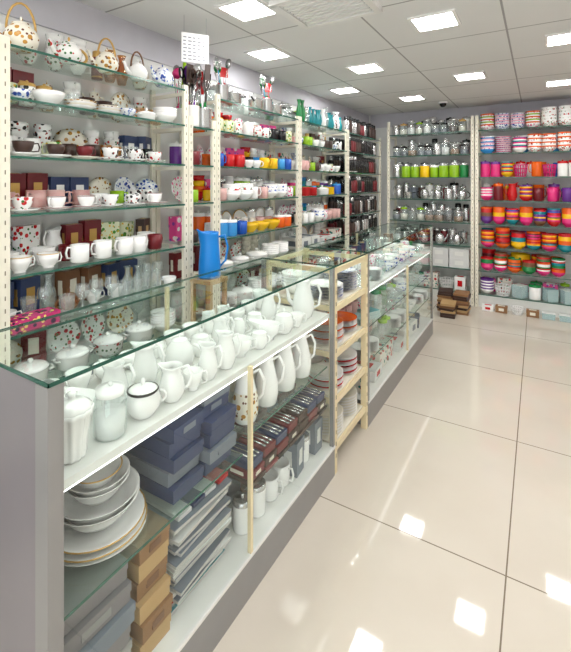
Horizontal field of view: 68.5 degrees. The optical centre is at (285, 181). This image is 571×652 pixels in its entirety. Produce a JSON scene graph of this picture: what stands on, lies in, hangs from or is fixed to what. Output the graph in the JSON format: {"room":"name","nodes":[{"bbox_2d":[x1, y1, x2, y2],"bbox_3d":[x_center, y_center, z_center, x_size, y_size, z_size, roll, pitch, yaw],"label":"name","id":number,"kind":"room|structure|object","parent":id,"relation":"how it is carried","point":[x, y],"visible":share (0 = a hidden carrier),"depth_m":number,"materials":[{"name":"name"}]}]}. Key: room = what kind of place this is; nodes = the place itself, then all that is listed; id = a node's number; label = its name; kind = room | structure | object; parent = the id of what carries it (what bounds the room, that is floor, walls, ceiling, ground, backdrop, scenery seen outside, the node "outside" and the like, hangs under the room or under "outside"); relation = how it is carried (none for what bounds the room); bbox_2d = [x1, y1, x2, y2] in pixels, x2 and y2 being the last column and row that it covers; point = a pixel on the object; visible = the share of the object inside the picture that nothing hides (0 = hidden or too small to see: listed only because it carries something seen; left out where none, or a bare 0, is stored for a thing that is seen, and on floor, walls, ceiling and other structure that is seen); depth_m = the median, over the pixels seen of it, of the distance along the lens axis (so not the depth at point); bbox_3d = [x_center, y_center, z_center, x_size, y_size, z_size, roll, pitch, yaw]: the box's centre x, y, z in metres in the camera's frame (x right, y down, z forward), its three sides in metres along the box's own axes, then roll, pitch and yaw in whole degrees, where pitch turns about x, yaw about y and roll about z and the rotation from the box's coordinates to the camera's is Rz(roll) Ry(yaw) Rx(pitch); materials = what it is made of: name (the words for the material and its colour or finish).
{"room":"store","nodes":[
{"label":"store","id":0,"kind":"room"},
{"bbox_2d":[0,13,367,366],"bbox_3d":[-0.685,0.265,3.087,0.100,2.470,7.380,0,0,31],"label":"wall","id":1,"kind":"structure","parent":0,"point":[59,120],"depth_m":2.51,"materials":[{"name":"paint"}]},
{"bbox_2d":[0,0,368,123],"bbox_3d":[-0.663,-0.875,3.015,0.012,0.190,7.280,0,0,31],"label":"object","id":2,"kind":"structure","parent":1,"relation":"attached to","point":[74,18],"depth_m":2.57,"materials":[{"name":"paint"}]},
{"bbox_2d":[75,0,570,115],"bbox_3d":[1.255,-1.020,1.918,4.630,0.100,7.380,0,0,31],"label":"ceiling","id":3,"kind":"structure","parent":0,"point":[503,39],"depth_m":3.04,"materials":[{"name":"tile"}]},
{"bbox_2d":[181,32,208,63],"bbox_3d":[-0.529,-0.834,2.455,0.160,0.270,0.004,0,0,-25],"label":"notice","id":4,"kind":"object","parent":3,"relation":"hanging from","point":[194,47],"visible":1,"depth_m":2.45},
{"bbox_2d":[214,0,279,22],"bbox_3d":[-0.210,-0.964,2.345,0.264,0.011,0.264,0,0,31],"label":"ceiling light panel","id":5,"kind":"object","parent":3,"relation":"in","point":[244,11],"depth_m":2.34,"materials":[{"name":"plastic"}]},
{"bbox_2d":[244,46,291,61],"bbox_3d":[-0.128,-0.964,3.159,0.264,0.011,0.264,0,0,31],"label":"ceiling light panel","id":6,"kind":"object","parent":3,"relation":"in","point":[270,53],"depth_m":3.14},
{"bbox_2d":[268,0,382,28],"bbox_3d":[0.225,-0.956,2.293,0.500,0.025,0.400,0,0,31],"label":"ceiling air vent","id":7,"kind":"object","parent":3,"relation":"in","point":[306,14],"depth_m":2.32,"materials":[{"name":"metal"}]},
{"bbox_2d":[407,8,461,32],"bbox_3d":[0.898,-0.964,2.518,0.264,0.011,0.264,0,0,31],"label":"ceiling light panel","id":8,"kind":"object","parent":3,"relation":"in","point":[448,18],"depth_m":2.50,"materials":[{"name":"plastic"}]},
{"bbox_2d":[213,298,570,651],"bbox_3d":[1.126,1.550,1.704,4.630,0.100,7.880,0,0,31],"label":"floor","id":9,"kind":"structure","parent":0,"point":[443,523],"depth_m":1.87,"materials":[{"name":"tile"}]},
{"bbox_2d":[0,34,187,378],"bbox_3d":[-0.977,0.460,2.159,0.309,2.080,1.032,0,0,31],"label":"wall shelf unit","id":10,"kind":"object","parent":9,"relation":"on","point":[4,40],"visible":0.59,"depth_m":1.88,"materials":[{"name":"beige metal"}]},
{"bbox_2d":[10,307,60,335],"bbox_3d":[-1.090,0.593,1.795,0.094,0.052,0.204,0,0,31],"label":"gift box","id":11,"kind":"object","parent":10,"relation":"on","point":[21,318],"visible":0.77,"depth_m":1.78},
{"bbox_2d":[10,218,162,273],"bbox_3d":[-0.989,0.289,2.147,0.290,0.178,0.911,0,0,31],"label":"teacups","id":12,"kind":"object","parent":10,"relation":"on","point":[82,240],"visible":0.84,"depth_m":2.06,"materials":[{"name":"white ceramic"}]},
{"bbox_2d":[0,2,173,89],"bbox_3d":[-0.988,-0.655,2.138,0.298,0.208,1.001,0,0,31],"label":"teapots","id":13,"kind":"object","parent":10,"relation":"on","point":[21,33],"visible":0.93,"depth_m":2.04,"materials":[{"name":"white ceramic"}]},
{"bbox_2d":[10,121,165,164],"bbox_3d":[-0.977,-0.194,2.149,0.314,0.175,0.928,0,0,31],"label":"teacups","id":14,"kind":"object","parent":10,"relation":"on","point":[66,143],"visible":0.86,"depth_m":2.10,"materials":[{"name":"white ceramic"}]},
{"bbox_2d":[10,300,174,379],"bbox_3d":[-0.975,0.772,2.139,0.335,0.172,0.923,0,0,31],"label":"dishes","id":15,"kind":"object","parent":10,"relation":"on","point":[63,339],"visible":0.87,"depth_m":2.09,"materials":[{"name":"white ceramic"}]},
{"bbox_2d":[10,67,176,125],"bbox_3d":[-0.977,-0.429,2.147,0.330,0.175,0.924,0,0,31],"label":"bowls","id":16,"kind":"object","parent":10,"relation":"on","point":[22,85],"visible":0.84,"depth_m":2.09,"materials":[{"name":"white ceramic"}]},
{"bbox_2d":[48,329,153,385],"bbox_3d":[-0.968,0.999,2.137,0.311,0.200,0.915,0,0,31],"label":"stored crockery","id":17,"kind":"object","parent":10,"relation":"on","point":[93,358],"visible":0.02,"depth_m":2.22,"materials":[{"name":"ceramic"}]},
{"bbox_2d":[0,257,335,651],"bbox_3d":[-0.315,0.964,1.628,0.452,1.072,1.467,0,0,31],"label":"display counter","id":18,"kind":"object","parent":9,"relation":"on","point":[35,478],"depth_m":1.06,"materials":[{"name":"white metal"}]},
{"bbox_2d":[64,390,93,464],"bbox_3d":[-0.520,0.588,1.020,0.100,0.161,0.100,0,0,31],"label":"lidded jar","id":19,"kind":"object","parent":18,"relation":"on","point":[78,409],"visible":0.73,"depth_m":1.00,"materials":[{"name":"ceramic"}]},
{"bbox_2d":[64,553,135,651],"bbox_3d":[-0.599,1.184,1.125,0.335,0.320,0.216,0,0,31],"label":"gift boxes","id":20,"kind":"object","parent":18,"relation":"on","point":[102,623],"visible":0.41,"depth_m":1.07,"materials":[{"name":"cardboard"}]},
{"bbox_2d":[64,466,146,566],"bbox_3d":[-0.532,0.930,1.190,0.266,0.117,0.266,0,0,31],"label":"plate stack","id":21,"kind":"object","parent":18,"relation":"on","point":[94,534],"visible":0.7,"depth_m":1.15,"materials":[{"name":"white ceramic"}]},
{"bbox_2d":[66,454,129,505],"bbox_3d":[-0.532,0.842,1.190,0.170,0.087,0.170,0,0,31],"label":"bowls","id":22,"kind":"object","parent":21,"relation":"on","point":[100,486],"visible":0.71,"depth_m":1.17,"materials":[{"name":"white ceramic"}]},
{"bbox_2d":[93,381,126,442],"bbox_3d":[-0.465,0.599,1.111,0.084,0.140,0.084,0,0,31],"label":"jar","id":23,"kind":"object","parent":18,"relation":"on","point":[109,419],"visible":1,"depth_m":1.09,"materials":[{"name":"white ceramic"}]},
{"bbox_2d":[98,359,135,404],"bbox_3d":[-0.512,0.604,1.266,0.103,0.130,0.082,0,0,31],"label":"jug","id":24,"kind":"object","parent":18,"relation":"on","point":[113,371],"visible":0.7,"depth_m":1.25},
{"bbox_2d":[118,378,166,419],"bbox_3d":[-0.411,0.616,1.207,0.100,0.105,0.100,0,0,18],"label":"sugar bowl","id":25,"kind":"object","parent":18,"relation":"on","point":[143,397],"visible":0.95,"depth_m":1.18,"materials":[{"name":"ceramic"}]},
{"bbox_2d":[119,508,172,651],"bbox_3d":[-0.509,1.183,1.293,0.329,0.322,0.122,0,0,31],"label":"cardboard boxes","id":26,"kind":"object","parent":18,"relation":"on","point":[146,571],"visible":0.28,"depth_m":1.21},
{"bbox_2d":[130,341,165,382],"bbox_3d":[-0.455,0.596,1.372,0.098,0.146,0.082,0,0,31],"label":"jug","id":27,"kind":"object","parent":18,"relation":"on","point":[145,366],"visible":0.65,"depth_m":1.35,"materials":[{"name":"ceramic"}]},
{"bbox_2d":[64,454,242,620],"bbox_3d":[-0.503,0.993,1.333,0.398,0.006,0.685,0,0,31],"label":"glass shelf","id":28,"kind":"object","parent":18,"relation":"attached to","point":[240,456],"depth_m":1.14,"materials":[{"name":"glass"}]},
{"bbox_2d":[41,288,267,387],"bbox_3d":[-0.444,0.620,1.695,0.090,0.097,1.330,0,0,31],"label":"teacups","id":29,"kind":"object","parent":18,"relation":"on","point":[81,381],"visible":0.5,"depth_m":1.74,"materials":[{"name":"ceramic"}]},
{"bbox_2d":[157,361,192,402],"bbox_3d":[-0.343,0.612,1.287,0.096,0.113,0.080,0,0,31],"label":"jug","id":30,"kind":"object","parent":18,"relation":"on","point":[172,381],"visible":0.95,"depth_m":1.27,"materials":[{"name":"ceramic"}]},
{"bbox_2d":[155,333,200,373],"bbox_3d":[-0.376,0.598,1.482,0.161,0.142,0.104,0,0,31],"label":"teapot","id":31,"kind":"object","parent":18,"relation":"on","point":[180,348],"visible":0.62,"depth_m":1.45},
{"bbox_2d":[123,383,236,504],"bbox_3d":[-0.397,0.851,1.477,0.349,0.276,0.298,0,0,31],"label":"gift boxes","id":32,"kind":"object","parent":18,"relation":"on","point":[171,461],"visible":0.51,"depth_m":1.35,"materials":[{"name":"cardboard"}]},
{"bbox_2d":[140,467,231,615],"bbox_3d":[-0.386,1.197,1.470,0.311,0.294,0.298,0,0,31],"label":"stacked boxes","id":33,"kind":"object","parent":18,"relation":"on","point":[198,536],"visible":0.54,"depth_m":1.38,"materials":[{"name":"cardboard"}]},
{"bbox_2d":[64,319,327,491],"bbox_3d":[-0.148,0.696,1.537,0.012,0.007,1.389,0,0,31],"label":"shelf","id":34,"kind":"object","parent":18,"relation":"on","point":[108,459],"depth_m":1.23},
{"bbox_2d":[64,304,328,489],"bbox_3d":[-0.314,0.681,1.637,0.408,0.022,1.405,0,0,31],"label":"shelf","id":35,"kind":"object","parent":18,"relation":"attached to","point":[98,454],"depth_m":1.27,"materials":[{"name":"white laminate"}]},
{"bbox_2d":[197,340,223,379],"bbox_3d":[-0.259,0.606,1.428,0.070,0.124,0.079,0,0,-44],"label":"jug","id":36,"kind":"object","parent":18,"relation":"on","point":[208,361],"visible":0.88,"depth_m":1.41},
{"bbox_2d":[214,329,241,369],"bbox_3d":[-0.209,0.601,1.509,0.091,0.135,0.072,0,0,31],"label":"jug","id":37,"kind":"object","parent":18,"relation":"on","point":[225,337],"visible":0.91,"depth_m":1.49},
{"bbox_2d":[232,368,265,424],"bbox_3d":[-0.154,0.831,1.660,0.107,0.216,0.120,0,0,31],"label":"pitcher","id":38,"kind":"object","parent":18,"relation":"on","point":[240,394],"visible":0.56,"depth_m":1.62,"materials":[{"name":"white ceramic"}]},
{"bbox_2d":[255,355,284,406],"bbox_3d":[-0.076,0.831,1.789,0.106,0.216,0.119,0,0,31],"label":"pitcher","id":39,"kind":"object","parent":18,"relation":"on","point":[267,367],"visible":0.71,"depth_m":1.75,"materials":[{"name":"ceramic"}]},
{"bbox_2d":[259,291,280,319],"bbox_3d":[-0.077,0.598,2.036,0.082,0.140,0.084,0,0,31],"label":"milk jug","id":40,"kind":"object","parent":18,"relation":"on","point":[268,308],"visible":0.77,"depth_m":2.01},
{"bbox_2d":[217,383,326,486],"bbox_3d":[-0.093,1.091,1.914,0.321,0.095,0.644,0,0,31],"label":"boxes","id":41,"kind":"object","parent":18,"relation":"on","point":[272,439],"visible":0.6,"depth_m":1.79,"materials":[{"name":"cardboard"}]},
{"bbox_2d":[225,416,322,534],"bbox_3d":[-0.093,1.253,1.918,0.305,0.182,0.659,0,0,31],"label":"mugs","id":42,"kind":"object","parent":18,"relation":"on","point":[291,463],"visible":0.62,"depth_m":1.82,"materials":[{"name":"ceramic"}]},
{"bbox_2d":[247,367,326,437],"bbox_3d":[-0.134,0.943,1.946,0.398,0.006,0.685,0,0,31],"label":"glass shelf","id":43,"kind":"object","parent":18,"relation":"attached to","point":[278,409],"depth_m":1.79,"materials":[{"name":"glass"}]},
{"bbox_2d":[274,343,301,391],"bbox_3d":[0.001,0.831,1.917,0.106,0.216,0.119,0,0,31],"label":"pitcher","id":44,"kind":"object","parent":18,"relation":"on","point":[288,383],"visible":0.77,"depth_m":1.88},
{"bbox_2d":[283,273,321,318],"bbox_3d":[0.086,0.561,2.083,0.154,0.215,0.132,0,0,31],"label":"coffee pot","id":45,"kind":"object","parent":18,"relation":"on","point":[302,301],"visible":0.87,"depth_m":2.05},
{"bbox_2d":[291,333,315,378],"bbox_3d":[0.079,0.831,2.046,0.106,0.216,0.119,0,0,31],"label":"pitcher","id":46,"kind":"object","parent":18,"relation":"on","point":[303,371],"visible":0.62,"depth_m":2.00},
{"bbox_2d":[156,116,215,337],"bbox_3d":[-0.643,0.550,2.712,0.309,1.900,0.252,0,0,31],"label":"wall shelf unit","id":47,"kind":"object","parent":9,"relation":"on","point":[212,133],"visible":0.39,"depth_m":2.68,"materials":[{"name":"beige metal"}]},
{"bbox_2d":[168,215,197,242],"bbox_3d":[-0.642,0.300,2.683,0.205,0.158,0.117,0,0,31],"label":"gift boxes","id":48,"kind":"object","parent":47,"relation":"on","point":[174,222],"visible":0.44,"depth_m":2.67},
{"bbox_2d":[169,141,199,165],"bbox_3d":[-0.650,-0.187,2.678,0.227,0.160,0.105,0,0,31],"label":"mugs","id":49,"kind":"object","parent":47,"relation":"on","point":[175,149],"visible":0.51,"depth_m":2.67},
{"bbox_2d":[178,63,201,127],"bbox_3d":[-0.586,-0.545,2.621,0.122,0.407,0.162,0,0,31],"label":"utensil holder","id":50,"kind":"object","parent":47,"relation":"on","point":[190,72],"visible":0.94,"depth_m":2.59,"materials":[{"name":"ceramic"}]},
{"bbox_2d":[195,64,211,129],"bbox_3d":[-0.535,-0.554,2.714,0.118,0.425,0.151,0,0,-16],"label":"utensil holder","id":51,"kind":"object","parent":47,"relation":"on","point":[205,114],"visible":0.71,"depth_m":2.69,"materials":[{"name":"metal"}]},
{"bbox_2d":[190,275,227,321],"bbox_3d":[-0.458,1.035,2.506,0.160,0.930,0.160,0,0,31],"label":"wooden stool","id":52,"kind":"object","parent":9,"relation":"on","point":[208,283],"visible":0.12,"depth_m":2.47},
{"bbox_2d":[196,229,228,278],"bbox_3d":[-0.444,0.423,2.515,0.136,0.292,0.168,0,0,31],"label":"water jug","id":53,"kind":"object","parent":52,"relation":"on","point":[209,255],"visible":0.93,"depth_m":2.45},
{"bbox_2d":[193,94,299,312],"bbox_3d":[-0.288,0.460,3.301,0.309,2.080,1.115,0,0,31],"label":"wall shelf unit","id":54,"kind":"object","parent":9,"relation":"on","point":[216,102],"visible":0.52,"depth_m":3.23,"materials":[{"name":"beige metal"}]},
{"bbox_2d":[193,234,288,272],"bbox_3d":[-0.299,0.530,3.258,0.342,0.176,0.941,0,0,31],"label":"dishes","id":55,"kind":"object","parent":54,"relation":"on","point":[248,245],"visible":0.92,"depth_m":3.25,"materials":[{"name":"white ceramic"}]},
{"bbox_2d":[193,205,290,237],"bbox_3d":[-0.290,0.288,3.280,0.315,0.180,0.988,0,0,31],"label":"cups","id":56,"kind":"object","parent":54,"relation":"in","point":[250,219],"visible":0.91,"depth_m":3.23,"materials":[{"name":"multicoloured ceramic"}]},
{"bbox_2d":[223,264,260,306],"label":"dishes","id":57,"kind":"object","parent":54,"relation":"on","point":[242,285],"depth_m":3.22,"materials":[{"name":"white ceramic"}]},
{"bbox_2d":[193,112,291,143],"bbox_3d":[-0.297,-0.429,3.299,0.284,0.175,1.016,0,0,31],"label":"canisters","id":58,"kind":"object","parent":54,"relation":"on","point":[237,125],"visible":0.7,"depth_m":3.21,"materials":[{"name":"ceramic"}]},
{"bbox_2d":[193,175,292,200],"bbox_3d":[-0.282,0.038,3.294,0.322,0.182,1.018,0,0,31],"label":"mugs","id":59,"kind":"object","parent":54,"relation":"in","point":[231,188],"visible":0.95,"depth_m":3.07,"materials":[{"name":"ceramic"}]},
{"bbox_2d":[197,144,290,169],"bbox_3d":[-0.299,-0.195,3.302,0.294,0.177,1.018,0,0,31],"label":"mugs","id":60,"kind":"object","parent":54,"relation":"in","point":[244,156],"visible":0.85,"depth_m":3.23,"materials":[{"name":"ceramic"}]},
{"bbox_2d":[208,57,286,120],"bbox_3d":[-0.288,-0.702,3.294,0.293,0.300,1.016,0,0,31],"label":"utensil holder","id":61,"kind":"object","parent":54,"relation":"on","point":[266,103],"visible":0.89,"depth_m":3.19,"materials":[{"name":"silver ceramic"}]},
{"bbox_2d":[273,117,347,289],"bbox_3d":[0.283,0.460,4.249,0.309,2.080,1.088,0,0,31],"label":"wall shelf unit","id":62,"kind":"object","parent":9,"relation":"on","point":[345,152],"visible":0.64,"depth_m":4.25,"materials":[{"name":"beige metal"}]},
{"bbox_2d":[277,201,339,223],"bbox_3d":[0.285,0.290,4.236,0.314,0.177,0.984,0,0,31],"label":"mugs","id":63,"kind":"object","parent":62,"relation":"in","point":[312,211],"visible":0.81,"depth_m":4.07,"materials":[{"name":"ceramic"}]},
{"bbox_2d":[277,153,339,171],"bbox_3d":[0.265,-0.195,4.225,0.296,0.178,0.938,0,0,31],"label":"mugs","id":64,"kind":"object","parent":62,"relation":"in","point":[318,162],"visible":0.77,"depth_m":4.07,"materials":[{"name":"multicoloured ceramic"}]},
{"bbox_2d":[277,99,341,131],"bbox_3d":[0.267,-0.653,4.245,0.287,0.204,0.969,0,0,31],"label":"vases","id":65,"kind":"object","parent":62,"relation":"on","point":[332,121],"visible":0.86,"depth_m":4.09,"materials":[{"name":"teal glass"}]},
{"bbox_2d":[279,220,340,249],"bbox_3d":[0.267,0.516,4.222,0.314,0.205,0.936,0,0,31],"label":"dishes","id":66,"kind":"object","parent":62,"relation":"in","point":[321,233],"visible":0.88,"depth_m":4.14,"materials":[{"name":"white ceramic"}]},
{"bbox_2d":[281,177,340,195],"bbox_3d":[0.285,0.039,4.242,0.310,0.179,0.991,0,0,31],"label":"mugs","id":67,"kind":"object","parent":62,"relation":"in","point":[310,187],"visible":0.7,"depth_m":4.17,"materials":[{"name":"ceramic"}]},
{"bbox_2d":[302,133,341,151],"label":"mugs","id":68,"kind":"object","parent":62,"relation":"on","point":[319,140],"depth_m":4.32,"materials":[{"name":"multicoloured ceramic"}]},
{"bbox_2d":[264,248,368,473],"bbox_3d":[0.193,0.964,2.466,0.445,1.072,0.484,0,0,31],"label":"rack","id":69,"kind":"object","parent":9,"relation":"on","point":[349,338],"visible":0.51,"depth_m":2.36,"materials":[{"name":"beige wood"}]},
{"bbox_2d":[281,263,356,299],"bbox_3d":[0.200,0.580,2.461,0.373,0.119,0.404,0,0,31],"label":"plate stack","id":70,"kind":"object","parent":69,"relation":"in","point":[346,279],"visible":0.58,"depth_m":2.41,"materials":[{"name":"ceramic"}]},
{"bbox_2d":[291,346,356,389],"bbox_3d":[0.200,1.060,2.461,0.373,0.119,0.404,0,0,31],"label":"plate stack","id":71,"kind":"object","parent":69,"relation":"in","point":[347,361],"visible":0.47,"depth_m":2.40,"materials":[{"name":"ceramic"}]},
{"bbox_2d":[308,303,356,344],"bbox_3d":[0.200,0.820,2.461,0.373,0.119,0.404,0,0,31],"label":"plate stack","id":72,"kind":"object","parent":69,"relation":"in","point":[346,321],"visible":0.38,"depth_m":2.29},
{"bbox_2d":[320,384,356,434],"bbox_3d":[0.200,1.300,2.461,0.373,0.119,0.404,0,0,31],"label":"plate stack","id":73,"kind":"object","parent":69,"relation":"in","point":[347,406],"visible":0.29,"depth_m":2.41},
{"bbox_2d":[325,130,380,251],"bbox_3d":[0.862,0.460,5.210,0.309,2.080,1.143,0,0,31],"label":"wall shelf unit","id":74,"kind":"object","parent":9,"relation":"on","point":[379,140],"visible":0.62,"depth_m":5.39,"materials":[{"name":"beige metal"}]},
{"bbox_2d":[328,155,375,173],"bbox_3d":[0.856,-0.206,5.212,0.279,0.200,1.046,0,0,31],"label":"flask","id":75,"kind":"object","parent":74,"relation":"on","point":[356,164],"visible":0.8,"depth_m":5.00,"materials":[{"name":"metal"}]},
{"bbox_2d":[328,232,375,250],"bbox_3d":[0.858,0.756,5.210,0.274,0.205,1.046,0,0,31],"label":"product boxes","id":76,"kind":"object","parent":74,"relation":"on","point":[372,235],"visible":0.38,"depth_m":5.15,"materials":[{"name":"cardboard"}]},
{"bbox_2d":[328,195,376,215],"bbox_3d":[0.849,0.275,5.199,0.275,0.208,1.014,0,0,31],"label":"flask","id":77,"kind":"object","parent":74,"relation":"on","point":[358,204],"visible":0.81,"depth_m":5.01,"materials":[{"name":"metal"}]},
{"bbox_2d":[328,213,376,236],"bbox_3d":[0.857,0.516,5.216,0.279,0.205,1.053,0,0,31],"label":"flask","id":78,"kind":"object","parent":74,"relation":"on","point":[360,222],"visible":0.81,"depth_m":5.03,"materials":[{"name":"metal"}]},
{"bbox_2d":[328,176,376,192],"bbox_3d":[0.855,0.029,5.210,0.274,0.200,1.047,0,0,31],"label":"flask","id":79,"kind":"object","parent":74,"relation":"on","point":[358,184],"visible":0.81,"depth_m":5.03,"materials":[{"name":"metal"}]},
{"bbox_2d":[328,136,376,156],"bbox_3d":[0.855,-0.429,5.207,0.266,0.175,1.039,0,0,31],"label":"flask","id":80,"kind":"object","parent":74,"relation":"on","point":[355,145],"visible":0.68,"depth_m":5.04,"materials":[{"name":"metal"}]},
{"bbox_2d":[304,223,432,426],"bbox_3d":[0.794,0.964,3.468,0.452,1.072,1.840,0,0,31],"label":"display counter","id":81,"kind":"object","parent":9,"relation":"on","point":[393,371],"depth_m":3.24,"materials":[{"name":"glass"}]},
{"bbox_2d":[315,233,424,286],"bbox_3d":[0.784,0.577,3.466,0.416,0.182,1.749,0,0,31],"label":"display","id":82,"kind":"object","parent":81,"relation":"on","point":[394,254],"visible":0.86,"depth_m":3.25,"materials":[{"name":"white ceramic"}]},
{"bbox_2d":[327,264,422,325],"bbox_3d":[0.777,0.826,3.451,0.407,0.186,1.720,0,0,31],"label":"display","id":83,"kind":"object","parent":81,"relation":"on","point":[398,282],"visible":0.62,"depth_m":3.12,"materials":[{"name":"clear glass"}]},
{"bbox_2d":[354,312,419,392],"bbox_3d":[0.801,1.282,3.365,0.238,0.121,1.581,0,0,31],"label":"product boxes","id":84,"kind":"object","parent":81,"relation":"on","point":[396,343],"visible":0.43,"depth_m":3.25,"materials":[{"name":"white cardboard"}]},
{"bbox_2d":[350,288,427,359],"bbox_3d":[0.793,1.048,3.463,0.390,0.181,1.748,0,0,31],"label":"display","id":85,"kind":"object","parent":81,"relation":"on","point":[393,318],"visible":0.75,"depth_m":3.46,"materials":[{"name":"white ceramic"}]},
{"bbox_2d":[357,249,429,291],"bbox_3d":[0.790,0.681,3.470,0.408,0.022,1.796,0,0,31],"label":"shelf","id":86,"kind":"object","parent":81,"relation":"attached to","point":[373,284],"depth_m":3.22,"materials":[{"name":"white laminate"}]},
{"bbox_2d":[369,276,427,326],"bbox_3d":[0.786,0.923,3.473,0.398,0.006,1.790,0,0,31],"label":"glass shelf","id":87,"kind":"object","parent":81,"relation":"attached to","point":[427,276],"depth_m":3.22,"materials":[{"name":"glass"}]},
{"bbox_2d":[369,298,428,361],"bbox_3d":[0.786,1.143,3.473,0.398,0.006,1.790,0,0,31],"label":"glass shelf","id":88,"kind":"object","parent":81,"relation":"attached to","point":[376,298],"depth_m":3.34,"materials":[{"name":"glass"}]},
{"bbox_2d":[387,116,474,305],"bbox_3d":[1.904,0.350,5.476,1.068,2.300,0.354,0,0,31],"label":"wall shelf unit","id":89,"kind":"object","parent":9,"relation":"on","point":[435,290],"visible":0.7,"depth_m":5.30,"materials":[{"name":"beige metal"}]},
{"bbox_2d":[393,159,468,176],"bbox_3d":[1.891,-0.178,5.470,0.956,0.233,0.293,0,0,31],"label":"canisters","id":90,"kind":"object","parent":89,"relation":"on","point":[400,169],"visible":0.85,"depth_m":5.38,"materials":[{"name":"ceramic"}]},
{"bbox_2d":[393,201,469,221],"bbox_3d":[1.889,0.376,5.478,0.943,0.245,0.284,0,0,31],"label":"glass jars","id":91,"kind":"object","parent":89,"relation":"on","point":[435,211],"visible":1,"depth_m":5.43,"materials":[{"name":"clear glass"}]},
{"bbox_2d":[392,116,470,136],"bbox_3d":[1.897,-0.744,5.476,0.958,0.244,0.274,0,0,31],"label":"glass jars","id":92,"kind":"object","parent":89,"relation":"on","point":[430,125],"visible":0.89,"depth_m":5.43,"materials":[{"name":"clear glass"}]},
{"bbox_2d":[393,182,469,199],"bbox_3d":[1.897,0.106,5.469,0.972,0.224,0.278,0,0,31],"label":"canisters","id":93,"kind":"object","parent":89,"relation":"on","point":[429,190],"visible":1,"depth_m":5.44,"materials":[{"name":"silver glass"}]},
{"bbox_2d":[393,223,469,244],"bbox_3d":[1.887,0.668,5.475,0.943,0.221,0.281,0,0,31],"label":"teapots","id":94,"kind":"object","parent":89,"relation":"on","point":[450,235],"visible":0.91,"depth_m":5.45,"materials":[{"name":"silver glass"}]},
{"bbox_2d":[393,138,470,156],"bbox_3d":[1.889,-0.463,5.471,0.954,0.242,0.296,0,0,31],"label":"glass jars","id":95,"kind":"object","parent":89,"relation":"on","point":[441,148],"visible":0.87,"depth_m":5.40,"materials":[{"name":"clear glass"}]},
{"bbox_2d":[396,242,470,268],"bbox_3d":[1.887,0.945,5.448,0.951,0.228,0.206,0,0,31],"label":"cartons","id":96,"kind":"object","parent":89,"relation":"in","point":[459,257],"visible":0.53,"depth_m":5.25,"materials":[{"name":"cardboard"}]},
{"bbox_2d":[409,270,466,290],"bbox_3d":[1.840,1.246,5.419,0.918,0.187,0.184,0,0,31],"label":"product boxes","id":97,"kind":"object","parent":89,"relation":"on","point":[459,281],"visible":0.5,"depth_m":5.32},
{"bbox_2d":[436,287,470,318],"bbox_3d":[1.905,1.383,4.789,0.356,0.232,0.450,0,0,31],"label":"boxes","id":98,"kind":"object","parent":9,"relation":"on","point":[450,303],"visible":1,"depth_m":4.73},
{"bbox_2d":[475,115,570,317],"bbox_3d":[2.838,0.350,4.913,1.088,2.300,0.354,0,0,31],"label":"wall shelf unit","id":99,"kind":"object","parent":9,"relation":"on","point":[480,298],"visible":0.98,"depth_m":4.96,"materials":[{"name":"beige metal"}]},
{"bbox_2d":[481,247,565,276],"bbox_3d":[2.789,0.940,4.955,0.863,0.237,0.344,0,0,31],"label":"bowls","id":100,"kind":"object","parent":99,"relation":"in","point":[543,265],"visible":1,"depth_m":4.86,"materials":[{"name":"ceramic"}]},
{"bbox_2d":[480,131,570,154],"bbox_3d":[2.833,-0.449,4.906,0.993,0.215,0.337,0,0,31],"label":"stacks","id":101,"kind":"object","parent":99,"relation":"on","point":[537,142],"visible":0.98,"depth_m":4.81,"materials":[{"name":"ceramic"}]},
{"bbox_2d":[480,105,570,131],"bbox_3d":[2.836,-0.731,4.910,0.996,0.220,0.330,0,0,31],"label":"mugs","id":102,"kind":"object","parent":99,"relation":"on","point":[550,116],"visible":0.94,"depth_m":4.81,"materials":[{"name":"ceramic"}]},
{"bbox_2d":[480,276,570,303],"bbox_3d":[2.821,1.240,4.915,0.975,0.198,0.349,0,0,31],"label":"cups","id":103,"kind":"object","parent":99,"relation":"on","point":[549,291],"visible":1,"depth_m":4.83,"materials":[{"name":"multicoloured ceramic"}]},
{"bbox_2d":[480,182,570,201],"bbox_3d":[2.820,0.111,4.911,0.973,0.216,0.300,0,0,31],"label":"mugs","id":104,"kind":"object","parent":99,"relation":"in","point":[512,192],"visible":0.99,"depth_m":4.87,"materials":[{"name":"ceramic"}]},
{"bbox_2d":[480,160,570,176],"bbox_3d":[2.831,-0.162,4.902,1.000,0.202,0.297,0,0,33],"label":"tubs","id":105,"kind":"object","parent":99,"relation":"on","point":[538,168],"visible":0.95,"depth_m":4.86,"materials":[{"name":"ceramic"}]},
{"bbox_2d":[481,227,570,252],"bbox_3d":[2.815,0.662,4.915,0.956,0.233,0.310,0,0,31],"label":"bowls","id":106,"kind":"object","parent":99,"relation":"in","point":[503,237],"visible":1,"depth_m":4.82,"materials":[{"name":"ceramic"}]},
{"bbox_2d":[481,206,570,226],"bbox_3d":[2.826,0.394,4.917,0.963,0.210,0.299,0,0,31],"label":"bowls","id":107,"kind":"object","parent":99,"relation":"in","point":[499,215],"visible":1,"depth_m":4.81,"materials":[{"name":"ceramic"}]},
{"bbox_2d":[482,303,570,322],"bbox_3d":[2.763,1.456,4.663,1.045,0.085,0.128,0,0,31],"label":"pack","id":108,"kind":"object","parent":9,"relation":"on","point":[534,313],"visible":1,"depth_m":4.68},
{"bbox_2d":[368,116,570,304],"bbox_3d":[3.133,0.265,5.035,4.430,2.470,0.100,0,0,31],"label":"wall","id":109,"kind":"structure","parent":0,"point":[381,133],"depth_m":5.42,"materials":[{"name":"paint"}]},
{"bbox_2d":[370,98,570,127],"bbox_3d":[3.121,-0.875,4.977,4.390,0.190,0.012,0,0,31],"label":"trim","id":110,"kind":"structure","parent":109,"relation":"attached to","point":[379,121],"depth_m":5.47,"materials":[{"name":"paint"}]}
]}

